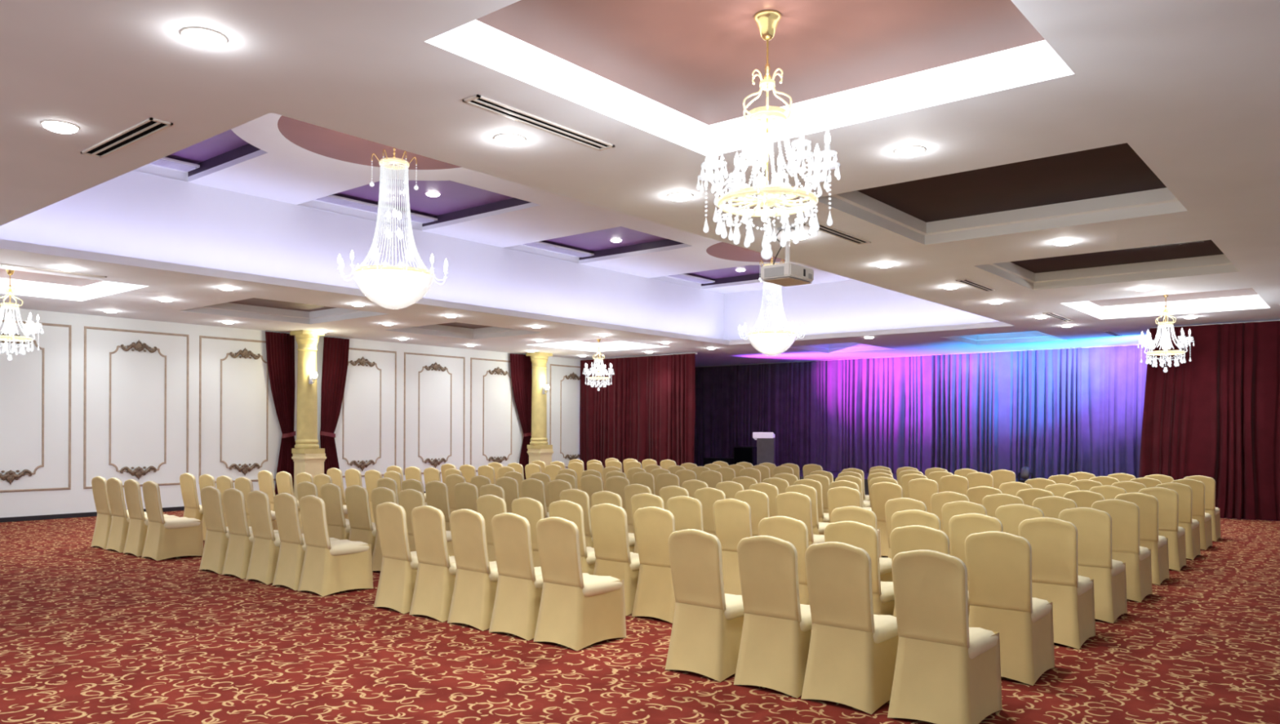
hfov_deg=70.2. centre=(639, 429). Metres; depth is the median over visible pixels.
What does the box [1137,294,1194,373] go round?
crystal chandelier
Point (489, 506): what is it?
banquet chair
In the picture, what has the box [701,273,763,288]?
trim
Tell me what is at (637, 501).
banquet chair
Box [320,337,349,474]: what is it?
drape
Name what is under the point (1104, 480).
banquet chair
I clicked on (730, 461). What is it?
flight case
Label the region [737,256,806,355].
chandelier
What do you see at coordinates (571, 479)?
banquet chair
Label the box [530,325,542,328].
recessed light
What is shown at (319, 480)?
banquet chair
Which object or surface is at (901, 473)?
banquet chair
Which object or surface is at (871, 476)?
banquet chair
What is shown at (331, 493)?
banquet chair
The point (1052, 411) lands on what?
curtain
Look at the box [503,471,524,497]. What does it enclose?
banquet chair
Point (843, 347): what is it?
trim
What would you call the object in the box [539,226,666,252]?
ceiling
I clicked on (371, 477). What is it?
banquet chair
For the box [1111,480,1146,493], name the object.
banquet chair
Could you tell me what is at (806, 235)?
recessed light
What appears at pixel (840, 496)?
banquet chair
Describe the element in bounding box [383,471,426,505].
banquet chair
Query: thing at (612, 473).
banquet chair
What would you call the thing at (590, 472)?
banquet chair
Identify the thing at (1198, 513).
banquet chair
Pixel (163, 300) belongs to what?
recessed light
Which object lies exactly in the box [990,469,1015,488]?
banquet chair
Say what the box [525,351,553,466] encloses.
column
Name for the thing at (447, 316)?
recessed light
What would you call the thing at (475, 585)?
banquet chair
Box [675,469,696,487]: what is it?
banquet chair
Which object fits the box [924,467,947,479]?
banquet chair
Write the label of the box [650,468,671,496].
banquet chair
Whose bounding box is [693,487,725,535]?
banquet chair
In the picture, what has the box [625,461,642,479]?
banquet chair
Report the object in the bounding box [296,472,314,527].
banquet chair
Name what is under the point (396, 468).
banquet chair
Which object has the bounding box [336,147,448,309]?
chandelier
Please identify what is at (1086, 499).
banquet chair
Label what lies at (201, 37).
recessed light
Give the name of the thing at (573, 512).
banquet chair
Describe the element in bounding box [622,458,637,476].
banquet chair
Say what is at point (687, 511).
banquet chair
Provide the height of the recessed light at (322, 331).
0.044 m
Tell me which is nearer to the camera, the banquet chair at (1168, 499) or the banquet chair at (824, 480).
the banquet chair at (1168, 499)
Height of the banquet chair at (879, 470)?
0.952 m
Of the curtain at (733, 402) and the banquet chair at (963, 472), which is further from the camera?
the curtain at (733, 402)
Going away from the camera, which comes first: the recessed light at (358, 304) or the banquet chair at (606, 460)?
the recessed light at (358, 304)
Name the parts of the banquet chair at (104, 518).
backrest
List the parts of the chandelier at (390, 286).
bulb, bulb, candle arm, bulb, candle arm, bulb, lamp shade, bulb, bulb, candle arm, bulb, candle arm, candle arm, bulb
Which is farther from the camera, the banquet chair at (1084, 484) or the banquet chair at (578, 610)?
the banquet chair at (1084, 484)
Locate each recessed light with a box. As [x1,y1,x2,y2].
[40,120,79,133]
[57,266,77,271]
[102,310,117,313]
[157,297,173,302]
[179,26,227,48]
[217,286,235,290]
[222,320,234,324]
[317,330,328,333]
[351,302,364,306]
[382,322,393,325]
[397,337,407,340]
[425,191,440,196]
[444,315,457,317]
[493,133,525,146]
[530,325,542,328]
[598,333,608,336]
[610,239,622,242]
[666,192,693,201]
[735,268,746,271]
[790,233,809,239]
[864,336,874,338]
[875,262,894,267]
[893,145,925,157]
[942,284,959,289]
[988,300,1003,304]
[1034,315,1048,319]
[1052,239,1075,245]
[1061,324,1073,327]
[1133,286,1151,291]
[1182,315,1198,319]
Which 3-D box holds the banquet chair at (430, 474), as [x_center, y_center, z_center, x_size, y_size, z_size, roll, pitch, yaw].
[-3.296,1.113,15.345,0.450,0.952,0.571,0,0,40]
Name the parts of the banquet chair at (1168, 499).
backrest, seat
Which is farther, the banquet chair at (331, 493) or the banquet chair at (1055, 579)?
the banquet chair at (331, 493)
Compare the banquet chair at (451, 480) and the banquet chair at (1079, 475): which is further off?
the banquet chair at (1079, 475)
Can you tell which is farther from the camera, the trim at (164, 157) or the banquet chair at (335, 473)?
the banquet chair at (335, 473)
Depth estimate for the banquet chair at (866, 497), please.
15.43 m
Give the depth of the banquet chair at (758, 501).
9.82 m
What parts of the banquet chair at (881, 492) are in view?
backrest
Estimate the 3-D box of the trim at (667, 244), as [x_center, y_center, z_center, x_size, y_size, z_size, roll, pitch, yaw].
[-0.767,-3.423,16.611,2.840,0.200,2.030,0,0,39]
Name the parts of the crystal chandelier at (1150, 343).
stem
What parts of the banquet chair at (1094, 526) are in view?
backrest, seat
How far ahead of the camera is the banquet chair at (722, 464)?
18.62 m
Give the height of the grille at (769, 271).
0.090 m
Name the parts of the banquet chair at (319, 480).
backrest, seat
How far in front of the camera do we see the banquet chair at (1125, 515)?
8.61 m
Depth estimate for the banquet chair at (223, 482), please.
12.37 m
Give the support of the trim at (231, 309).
attached to the ceiling at (252, 301)
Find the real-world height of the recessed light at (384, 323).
0.044 m
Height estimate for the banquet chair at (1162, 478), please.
0.952 m
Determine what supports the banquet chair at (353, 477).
on the floor
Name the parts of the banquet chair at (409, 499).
backrest, seat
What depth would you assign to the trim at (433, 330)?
19.89 m
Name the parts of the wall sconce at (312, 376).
lamp shade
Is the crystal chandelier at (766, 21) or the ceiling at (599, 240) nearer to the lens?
the crystal chandelier at (766, 21)
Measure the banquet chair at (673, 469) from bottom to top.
0.952 m
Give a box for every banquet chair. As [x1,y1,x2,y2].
[90,475,128,549]
[105,477,146,552]
[123,479,179,556]
[141,480,203,560]
[179,473,203,519]
[198,474,215,540]
[199,486,252,573]
[216,475,233,526]
[222,488,278,578]
[234,476,277,529]
[245,490,304,584]
[257,470,298,511]
[272,493,339,591]
[275,471,299,515]
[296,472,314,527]
[297,481,348,533]
[297,495,373,596]
[313,473,348,519]
[320,483,374,539]
[326,467,346,505]
[345,468,362,487]
[345,484,376,558]
[364,469,382,523]
[370,487,396,571]
[373,502,452,613]
[376,477,399,504]
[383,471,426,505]
[386,465,403,481]
[398,488,453,555]
[401,479,424,496]
[404,466,426,502]
[408,505,490,622]
[423,467,440,502]
[425,480,450,530]
[440,463,456,484]
[444,468,462,479]
[444,474,466,513]
[447,508,497,631]
[453,482,479,512]
[459,464,475,483]
[470,475,491,497]
[475,494,506,561]
[477,465,495,484]
[479,484,505,501]
[488,462,502,481]
[488,512,543,640]
[495,476,519,512]
[497,466,515,478]
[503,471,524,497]
[507,462,524,476]
[511,497,544,567]
[520,478,549,518]
[524,463,541,479]
[529,472,551,511]
[531,460,546,473]
[533,516,626,650]
[545,464,561,480]
[547,480,572,504]
[548,500,595,574]
[550,461,565,469]
[554,473,577,488]
[557,468,577,488]
[559,488,594,547]
[568,458,583,464]
[568,462,584,490]
[580,475,603,509]
[581,469,601,478]
[586,459,602,465]
[586,462,604,490]
[590,503,639,616]
[591,490,635,552]
[602,466,622,490]
[604,457,618,467]
[605,471,626,480]
[605,475,630,511]
[606,460,622,472]
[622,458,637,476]
[623,484,651,533]
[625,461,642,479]
[626,467,646,484]
[630,493,664,553]
[631,506,675,623]
[632,471,655,495]
[641,458,657,469]
[644,464,662,473]
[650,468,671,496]
[656,472,679,496]
[659,485,688,510]
[660,459,675,470]
[665,528,744,682]
[666,465,685,474]
[666,495,703,531]
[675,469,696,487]
[680,462,697,470]
[681,480,708,497]
[691,466,710,480]
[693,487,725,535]
[700,470,722,488]
[703,463,721,471]
[712,461,728,466]
[712,498,752,595]
[715,466,735,481]
[715,480,744,498]
[727,464,745,477]
[731,475,757,489]
[733,535,812,697]
[734,489,769,536]
[736,462,753,468]
[739,467,761,483]
[748,482,778,517]
[751,465,769,481]
[758,462,776,477]
[758,515,809,604]
[761,477,789,493]
[773,466,793,477]
[773,473,798,485]
[775,492,824,546]
[780,462,799,479]
[785,484,829,534]
[793,479,829,522]
[800,542,898,714]
[802,463,822,479]
[804,474,830,513]
[809,470,833,483]
[824,520,894,616]
[826,486,880,557]
[829,480,859,491]
[831,506,893,582]
[835,475,871,510]
[837,471,870,506]
[841,467,869,500]
[867,472,893,507]
[868,468,893,476]
[869,466,891,471]
[869,476,897,511]
[871,481,902,556]
[884,497,926,558]
[887,549,1002,723]
[889,524,969,617]
[891,509,941,530]
[896,466,918,484]
[898,470,923,486]
[901,473,928,497]
[907,478,938,513]
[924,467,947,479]
[928,471,953,493]
[930,491,969,531]
[939,475,968,495]
[941,501,986,555]
[948,513,1003,590]
[954,468,977,477]
[964,531,1054,685]
[965,471,993,488]
[966,486,1002,505]
[982,493,1024,517]
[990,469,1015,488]
[995,503,1044,536]
[999,481,1032,496]
[1016,488,1054,506]
[1018,517,1095,648]
[1024,478,1056,489]
[1032,496,1077,519]
[1044,483,1079,497]
[1048,475,1077,484]
[1058,506,1127,623]
[1063,490,1104,507]
[1068,471,1095,479]
[1069,479,1102,490]
[1088,475,1119,485]
[1088,485,1126,499]
[1091,498,1152,602]
[1106,473,1135,481]
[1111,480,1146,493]
[1115,492,1168,585]
[1129,477,1161,488]
[1137,487,1186,571]
[1143,474,1173,484]
[1155,482,1200,559]
[1171,479,1212,550]
[1183,475,1220,541]
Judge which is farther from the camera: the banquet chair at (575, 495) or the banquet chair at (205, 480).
the banquet chair at (205, 480)
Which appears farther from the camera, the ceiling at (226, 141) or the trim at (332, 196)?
the trim at (332, 196)
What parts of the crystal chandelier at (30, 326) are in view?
stem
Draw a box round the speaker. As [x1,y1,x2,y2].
[733,445,756,466]
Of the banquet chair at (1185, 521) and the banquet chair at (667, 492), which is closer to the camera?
the banquet chair at (667, 492)
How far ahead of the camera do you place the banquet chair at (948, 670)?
4.96 m
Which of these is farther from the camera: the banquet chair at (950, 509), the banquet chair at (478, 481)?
the banquet chair at (478, 481)
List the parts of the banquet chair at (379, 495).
backrest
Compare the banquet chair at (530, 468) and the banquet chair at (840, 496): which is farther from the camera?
the banquet chair at (530, 468)
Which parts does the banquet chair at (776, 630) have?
backrest, seat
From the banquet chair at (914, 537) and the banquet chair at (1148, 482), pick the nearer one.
the banquet chair at (914, 537)
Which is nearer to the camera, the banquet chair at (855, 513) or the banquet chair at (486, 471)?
the banquet chair at (855, 513)
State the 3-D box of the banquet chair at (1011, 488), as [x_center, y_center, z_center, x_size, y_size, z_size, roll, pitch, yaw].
[4.917,1.141,11.737,0.450,0.952,0.571,0,0,38]
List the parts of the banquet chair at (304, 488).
backrest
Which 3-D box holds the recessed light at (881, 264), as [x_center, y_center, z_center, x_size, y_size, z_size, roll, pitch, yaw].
[2.972,-1.982,11.049,0.224,0.044,0.224,0,0,39]
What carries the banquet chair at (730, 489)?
on the floor
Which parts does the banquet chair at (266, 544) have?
backrest, seat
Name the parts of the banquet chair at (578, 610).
backrest, seat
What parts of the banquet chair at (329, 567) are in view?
backrest, seat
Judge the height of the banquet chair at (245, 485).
0.952 m
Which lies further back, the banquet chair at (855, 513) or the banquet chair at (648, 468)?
the banquet chair at (648, 468)
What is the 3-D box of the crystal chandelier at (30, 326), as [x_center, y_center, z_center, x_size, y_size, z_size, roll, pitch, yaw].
[-8.786,-1.614,12.707,0.748,1.324,0.736,0,0,-13]
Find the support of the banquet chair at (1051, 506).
on the floor
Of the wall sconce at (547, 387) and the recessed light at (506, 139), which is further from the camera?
the wall sconce at (547, 387)
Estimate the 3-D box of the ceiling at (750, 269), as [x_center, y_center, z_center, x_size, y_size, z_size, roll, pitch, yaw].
[1.923,-3.513,19.901,2.840,0.001,1.970,0,0,39]
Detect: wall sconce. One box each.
[308,371,317,383]
[542,384,549,394]
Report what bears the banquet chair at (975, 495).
on the floor
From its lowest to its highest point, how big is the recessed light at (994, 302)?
0.044 m
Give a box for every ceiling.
[0,0,1279,366]
[0,268,102,286]
[133,112,853,293]
[164,128,248,164]
[227,297,334,311]
[277,115,461,169]
[332,179,513,217]
[435,322,490,328]
[476,0,1044,124]
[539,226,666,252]
[576,338,619,342]
[683,265,763,279]
[706,241,785,262]
[856,142,1166,222]
[1011,240,1223,273]
[1089,288,1257,306]
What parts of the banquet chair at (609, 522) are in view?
backrest, seat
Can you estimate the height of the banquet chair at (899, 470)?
0.952 m
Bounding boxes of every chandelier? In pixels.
[0,269,44,360]
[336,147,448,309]
[582,338,614,391]
[696,9,840,259]
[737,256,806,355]
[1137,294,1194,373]
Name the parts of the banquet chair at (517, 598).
backrest, seat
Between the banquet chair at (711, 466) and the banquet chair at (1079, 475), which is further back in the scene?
the banquet chair at (711, 466)
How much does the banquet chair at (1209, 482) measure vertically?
0.952 m
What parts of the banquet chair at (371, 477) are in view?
backrest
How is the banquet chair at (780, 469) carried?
on the floor
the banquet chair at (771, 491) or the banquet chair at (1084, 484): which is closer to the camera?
the banquet chair at (771, 491)
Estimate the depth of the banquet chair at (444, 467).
16.85 m
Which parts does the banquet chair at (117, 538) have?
backrest, seat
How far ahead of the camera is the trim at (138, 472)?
16.89 m
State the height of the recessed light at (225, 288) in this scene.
0.044 m
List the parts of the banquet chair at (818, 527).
backrest, seat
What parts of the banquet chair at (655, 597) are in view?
backrest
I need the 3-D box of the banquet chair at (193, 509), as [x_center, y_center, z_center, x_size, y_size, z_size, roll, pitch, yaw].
[-6.292,1.102,13.190,0.450,0.952,0.571,0,0,39]
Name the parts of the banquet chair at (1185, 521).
backrest, seat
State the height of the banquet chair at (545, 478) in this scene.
0.952 m
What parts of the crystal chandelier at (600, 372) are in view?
stem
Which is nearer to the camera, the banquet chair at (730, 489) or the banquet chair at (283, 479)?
the banquet chair at (730, 489)
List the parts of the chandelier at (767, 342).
lamp shade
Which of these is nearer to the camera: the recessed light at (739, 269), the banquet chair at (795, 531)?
the banquet chair at (795, 531)
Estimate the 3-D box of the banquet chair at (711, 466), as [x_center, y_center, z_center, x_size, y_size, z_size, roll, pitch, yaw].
[1.541,1.129,17.515,0.450,0.952,0.571,0,0,40]
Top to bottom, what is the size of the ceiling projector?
0.537 m
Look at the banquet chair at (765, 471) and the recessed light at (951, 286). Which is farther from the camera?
the banquet chair at (765, 471)
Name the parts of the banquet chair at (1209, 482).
backrest, seat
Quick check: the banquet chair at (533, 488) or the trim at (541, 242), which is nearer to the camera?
the banquet chair at (533, 488)
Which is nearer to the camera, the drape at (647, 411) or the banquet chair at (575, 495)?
the banquet chair at (575, 495)
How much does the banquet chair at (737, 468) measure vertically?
0.952 m
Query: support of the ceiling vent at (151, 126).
in the ceiling at (1192, 86)
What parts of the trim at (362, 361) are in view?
frame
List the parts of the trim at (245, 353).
frame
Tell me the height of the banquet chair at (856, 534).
0.952 m
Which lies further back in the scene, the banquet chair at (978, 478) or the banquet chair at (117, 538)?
the banquet chair at (978, 478)
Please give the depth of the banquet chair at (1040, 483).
12.43 m
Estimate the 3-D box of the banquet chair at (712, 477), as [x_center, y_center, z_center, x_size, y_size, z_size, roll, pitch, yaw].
[1.291,1.129,14.665,0.450,0.952,0.571,0,0,40]
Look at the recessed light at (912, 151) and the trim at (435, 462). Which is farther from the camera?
the trim at (435, 462)
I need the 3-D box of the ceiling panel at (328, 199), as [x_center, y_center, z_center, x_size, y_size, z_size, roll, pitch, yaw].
[-4.183,-3.449,14.283,0.280,0.016,2.200,0,0,39]
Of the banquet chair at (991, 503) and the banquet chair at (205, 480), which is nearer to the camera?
the banquet chair at (991, 503)
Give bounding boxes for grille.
[733,447,751,464]
[764,266,783,277]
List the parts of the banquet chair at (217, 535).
backrest, seat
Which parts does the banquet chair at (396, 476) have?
backrest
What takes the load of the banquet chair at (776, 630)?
on the floor
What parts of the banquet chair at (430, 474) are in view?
backrest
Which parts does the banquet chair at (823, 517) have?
seat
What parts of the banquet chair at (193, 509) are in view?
backrest, seat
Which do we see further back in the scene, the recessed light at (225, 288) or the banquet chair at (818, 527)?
the recessed light at (225, 288)
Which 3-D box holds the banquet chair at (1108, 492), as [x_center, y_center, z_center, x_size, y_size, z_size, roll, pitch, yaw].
[5.723,1.144,11.034,0.450,0.952,0.571,0,0,39]
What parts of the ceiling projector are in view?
mount plate, socket panel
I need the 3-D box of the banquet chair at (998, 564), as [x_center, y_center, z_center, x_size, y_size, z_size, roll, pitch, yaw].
[2.454,1.133,6.059,0.450,0.952,0.571,0,0,38]
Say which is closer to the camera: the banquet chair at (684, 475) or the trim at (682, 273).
the banquet chair at (684, 475)
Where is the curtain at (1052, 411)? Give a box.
[810,344,1148,479]
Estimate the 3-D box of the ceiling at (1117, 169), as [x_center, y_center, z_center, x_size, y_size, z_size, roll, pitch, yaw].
[3.245,-2.234,8.120,2.470,0.001,2.530,0,0,39]
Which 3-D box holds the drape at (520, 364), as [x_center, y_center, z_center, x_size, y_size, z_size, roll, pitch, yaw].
[-3.124,-0.208,24.368,0.150,3.575,0.951,0,0,43]
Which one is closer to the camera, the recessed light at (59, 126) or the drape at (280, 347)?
the recessed light at (59, 126)
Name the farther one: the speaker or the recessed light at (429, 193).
the speaker
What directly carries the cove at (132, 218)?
attached to the ceiling at (288, 172)
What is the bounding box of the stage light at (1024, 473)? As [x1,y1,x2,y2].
[1017,466,1032,483]
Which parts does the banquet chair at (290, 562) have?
backrest, seat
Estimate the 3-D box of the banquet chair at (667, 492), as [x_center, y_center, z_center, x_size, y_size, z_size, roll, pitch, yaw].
[0.552,1.126,10.678,0.450,0.952,0.571,0,0,40]
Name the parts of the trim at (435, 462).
frame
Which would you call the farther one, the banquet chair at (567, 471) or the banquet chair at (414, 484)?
the banquet chair at (567, 471)
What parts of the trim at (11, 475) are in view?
frame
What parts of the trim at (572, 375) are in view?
frame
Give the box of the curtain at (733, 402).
[693,360,812,470]
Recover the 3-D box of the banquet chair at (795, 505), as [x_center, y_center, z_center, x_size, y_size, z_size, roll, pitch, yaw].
[1.758,1.130,9.692,0.450,0.952,0.571,0,0,40]
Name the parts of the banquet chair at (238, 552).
backrest, seat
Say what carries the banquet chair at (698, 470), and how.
on the floor
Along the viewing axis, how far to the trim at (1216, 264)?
12.20 m
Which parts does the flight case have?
lid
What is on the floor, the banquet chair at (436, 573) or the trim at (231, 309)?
the banquet chair at (436, 573)
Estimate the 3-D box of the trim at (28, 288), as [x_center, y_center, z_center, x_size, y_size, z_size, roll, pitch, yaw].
[-8.777,-2.158,12.746,2.500,0.235,2.610,0,0,39]
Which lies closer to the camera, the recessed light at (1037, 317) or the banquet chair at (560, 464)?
the recessed light at (1037, 317)
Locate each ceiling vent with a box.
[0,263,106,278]
[80,117,173,158]
[462,94,614,151]
[804,222,871,244]
[955,279,995,291]
[1042,312,1073,321]
[1102,330,1122,336]
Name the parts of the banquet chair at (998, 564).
backrest, seat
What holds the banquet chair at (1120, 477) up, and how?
on the floor
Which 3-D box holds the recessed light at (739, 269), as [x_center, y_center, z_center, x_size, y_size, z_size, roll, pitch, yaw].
[2.217,-3.494,20.055,0.224,0.044,0.224,0,0,39]
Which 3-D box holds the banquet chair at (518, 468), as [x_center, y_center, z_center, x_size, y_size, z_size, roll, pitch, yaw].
[-2.226,1.116,17.587,0.450,0.952,0.571,0,0,39]
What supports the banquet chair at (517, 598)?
on the floor
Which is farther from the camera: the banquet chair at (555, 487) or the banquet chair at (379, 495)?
the banquet chair at (555, 487)
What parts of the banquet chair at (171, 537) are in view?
backrest, seat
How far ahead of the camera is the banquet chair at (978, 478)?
14.13 m
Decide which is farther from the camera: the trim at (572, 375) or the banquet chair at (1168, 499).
the trim at (572, 375)
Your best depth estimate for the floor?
6.29 m
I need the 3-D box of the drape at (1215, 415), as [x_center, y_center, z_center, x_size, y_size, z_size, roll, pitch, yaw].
[11.877,-0.159,15.776,5.890,3.580,0.262,0,0,39]
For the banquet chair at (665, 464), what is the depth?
19.54 m
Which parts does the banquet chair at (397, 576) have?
backrest, seat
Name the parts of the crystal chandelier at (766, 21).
bulb, candle arm, bulb, candle arm, bulb, bulb, candle arm, bulb, bulb, stem, bulb, bulb, candle arm, bulb, bulb, candle arm, bulb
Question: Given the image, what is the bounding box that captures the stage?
[799,470,1031,494]
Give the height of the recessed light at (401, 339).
0.044 m
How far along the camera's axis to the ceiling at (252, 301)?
16.63 m
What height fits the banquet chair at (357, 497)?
0.952 m
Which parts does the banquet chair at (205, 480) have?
backrest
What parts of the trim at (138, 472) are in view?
frame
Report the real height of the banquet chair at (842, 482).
0.952 m
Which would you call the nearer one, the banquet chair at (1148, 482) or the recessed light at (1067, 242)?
the recessed light at (1067, 242)
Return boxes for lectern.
[752,431,775,465]
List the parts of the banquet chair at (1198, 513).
backrest, seat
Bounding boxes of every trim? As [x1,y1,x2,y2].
[0,277,148,301]
[0,319,71,493]
[83,326,189,488]
[146,156,199,173]
[181,302,388,324]
[187,143,266,182]
[198,335,275,484]
[312,195,437,223]
[342,347,396,477]
[383,324,544,339]
[403,351,465,475]
[422,197,540,231]
[470,357,523,471]
[520,241,594,257]
[525,340,666,351]
[549,364,580,467]
[578,239,691,263]
[664,273,715,284]
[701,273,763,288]
[790,342,893,353]
[941,331,1067,345]
[974,253,1239,289]
[1060,294,1270,319]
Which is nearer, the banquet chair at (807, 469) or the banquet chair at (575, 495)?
the banquet chair at (575, 495)
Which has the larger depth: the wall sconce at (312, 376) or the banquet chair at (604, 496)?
the wall sconce at (312, 376)
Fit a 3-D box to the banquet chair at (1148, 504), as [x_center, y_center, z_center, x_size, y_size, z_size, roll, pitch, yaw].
[5.383,1.143,9.785,0.450,0.952,0.571,0,0,40]
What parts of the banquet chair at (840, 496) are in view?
backrest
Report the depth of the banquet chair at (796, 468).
17.53 m
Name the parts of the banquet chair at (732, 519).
backrest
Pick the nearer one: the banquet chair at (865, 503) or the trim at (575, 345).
the banquet chair at (865, 503)
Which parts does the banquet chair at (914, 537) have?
backrest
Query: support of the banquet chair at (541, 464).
on the floor
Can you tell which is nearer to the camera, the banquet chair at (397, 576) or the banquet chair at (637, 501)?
the banquet chair at (397, 576)
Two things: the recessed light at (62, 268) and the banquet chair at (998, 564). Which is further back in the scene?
the recessed light at (62, 268)
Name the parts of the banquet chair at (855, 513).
backrest, seat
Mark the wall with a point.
(137, 378)
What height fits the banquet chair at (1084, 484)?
0.952 m
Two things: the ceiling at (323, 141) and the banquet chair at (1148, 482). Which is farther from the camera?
the banquet chair at (1148, 482)
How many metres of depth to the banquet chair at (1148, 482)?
12.66 m
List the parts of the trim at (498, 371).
frame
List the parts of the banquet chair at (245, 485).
backrest, seat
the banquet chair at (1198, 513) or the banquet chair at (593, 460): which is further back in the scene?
the banquet chair at (593, 460)
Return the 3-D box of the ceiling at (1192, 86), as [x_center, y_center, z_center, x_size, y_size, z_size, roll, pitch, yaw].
[0.780,-2.007,13.384,20.150,0.001,26.700,0,0,39]
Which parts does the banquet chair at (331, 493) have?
backrest, seat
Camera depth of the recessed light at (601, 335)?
19.30 m
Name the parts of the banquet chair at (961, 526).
backrest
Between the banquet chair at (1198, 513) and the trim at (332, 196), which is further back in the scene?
the trim at (332, 196)
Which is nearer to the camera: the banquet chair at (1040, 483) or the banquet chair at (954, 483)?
the banquet chair at (1040, 483)
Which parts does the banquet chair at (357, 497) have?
backrest, seat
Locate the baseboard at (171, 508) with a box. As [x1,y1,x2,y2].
[0,491,425,522]
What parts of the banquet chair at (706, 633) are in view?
backrest, seat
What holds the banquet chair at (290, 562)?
on the floor
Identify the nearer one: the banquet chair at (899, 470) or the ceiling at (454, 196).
the ceiling at (454, 196)
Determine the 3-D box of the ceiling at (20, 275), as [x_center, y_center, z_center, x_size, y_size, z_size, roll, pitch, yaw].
[-8.777,-2.276,12.747,2.500,0.001,2.610,0,0,39]
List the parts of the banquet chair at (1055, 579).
backrest, seat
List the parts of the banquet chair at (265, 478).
backrest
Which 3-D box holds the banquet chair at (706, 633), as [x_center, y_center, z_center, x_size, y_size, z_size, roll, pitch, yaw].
[0.516,1.126,6.117,0.450,0.952,0.571,0,0,40]
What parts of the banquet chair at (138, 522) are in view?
backrest, seat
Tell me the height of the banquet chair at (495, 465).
0.952 m
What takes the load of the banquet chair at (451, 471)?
on the floor
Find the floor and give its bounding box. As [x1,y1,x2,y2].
[0,510,1279,723]
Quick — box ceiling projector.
[760,226,813,286]
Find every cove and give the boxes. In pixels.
[0,164,1013,345]
[425,19,1074,155]
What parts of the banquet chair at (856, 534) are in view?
backrest, seat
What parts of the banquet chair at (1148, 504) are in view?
backrest, seat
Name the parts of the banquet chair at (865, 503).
seat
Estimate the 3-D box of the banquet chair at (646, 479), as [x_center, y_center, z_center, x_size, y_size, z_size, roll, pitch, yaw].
[0.211,1.125,14.052,0.450,0.952,0.571,0,0,40]
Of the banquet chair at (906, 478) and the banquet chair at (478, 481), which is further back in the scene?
the banquet chair at (906, 478)
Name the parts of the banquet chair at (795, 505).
seat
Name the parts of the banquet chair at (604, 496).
backrest, seat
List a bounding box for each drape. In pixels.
[265,331,295,495]
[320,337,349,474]
[510,353,532,479]
[579,352,697,472]
[1138,320,1279,520]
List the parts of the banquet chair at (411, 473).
backrest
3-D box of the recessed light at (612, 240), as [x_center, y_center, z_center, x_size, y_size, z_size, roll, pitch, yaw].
[-0.443,-3.504,16.960,0.224,0.044,0.224,0,0,39]
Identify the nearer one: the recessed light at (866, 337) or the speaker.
the recessed light at (866, 337)
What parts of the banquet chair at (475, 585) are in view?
backrest, seat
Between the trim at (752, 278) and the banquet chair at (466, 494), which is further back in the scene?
the trim at (752, 278)
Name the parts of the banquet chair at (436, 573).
backrest, seat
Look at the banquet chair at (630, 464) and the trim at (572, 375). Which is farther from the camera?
the trim at (572, 375)
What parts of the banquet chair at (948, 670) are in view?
backrest, seat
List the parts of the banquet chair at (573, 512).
backrest, seat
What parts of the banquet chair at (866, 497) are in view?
seat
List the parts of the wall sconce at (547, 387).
lamp shade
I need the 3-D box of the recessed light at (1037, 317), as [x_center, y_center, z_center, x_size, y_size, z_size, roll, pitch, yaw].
[7.068,-1.967,16.057,0.224,0.044,0.224,0,0,39]
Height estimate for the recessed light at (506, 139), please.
0.044 m
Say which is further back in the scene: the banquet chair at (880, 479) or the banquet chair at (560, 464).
the banquet chair at (560, 464)
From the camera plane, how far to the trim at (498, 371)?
23.45 m
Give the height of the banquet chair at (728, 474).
0.952 m
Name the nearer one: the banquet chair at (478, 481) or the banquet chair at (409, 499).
the banquet chair at (409, 499)
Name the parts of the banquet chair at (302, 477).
backrest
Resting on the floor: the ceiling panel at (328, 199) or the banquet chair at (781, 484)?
the banquet chair at (781, 484)
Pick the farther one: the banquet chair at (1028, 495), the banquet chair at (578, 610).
the banquet chair at (1028, 495)
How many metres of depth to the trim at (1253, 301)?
15.61 m
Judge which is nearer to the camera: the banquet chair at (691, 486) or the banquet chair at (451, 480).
the banquet chair at (691, 486)
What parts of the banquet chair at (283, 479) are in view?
backrest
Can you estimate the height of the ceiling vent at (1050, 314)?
0.016 m
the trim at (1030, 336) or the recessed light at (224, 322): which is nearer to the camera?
the recessed light at (224, 322)
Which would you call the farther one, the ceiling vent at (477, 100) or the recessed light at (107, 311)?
the recessed light at (107, 311)
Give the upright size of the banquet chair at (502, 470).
0.952 m
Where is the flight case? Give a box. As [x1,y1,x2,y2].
[702,457,733,466]
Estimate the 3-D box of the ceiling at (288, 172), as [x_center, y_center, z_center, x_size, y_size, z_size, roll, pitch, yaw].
[-0.110,-3.320,13.728,7.530,0.001,16.060,0,0,39]
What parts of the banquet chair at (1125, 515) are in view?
backrest, seat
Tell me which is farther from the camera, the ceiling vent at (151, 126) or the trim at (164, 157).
the trim at (164, 157)
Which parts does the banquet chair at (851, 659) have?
backrest, seat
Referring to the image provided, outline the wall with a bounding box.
[0,306,584,517]
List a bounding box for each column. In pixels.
[289,329,326,500]
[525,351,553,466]

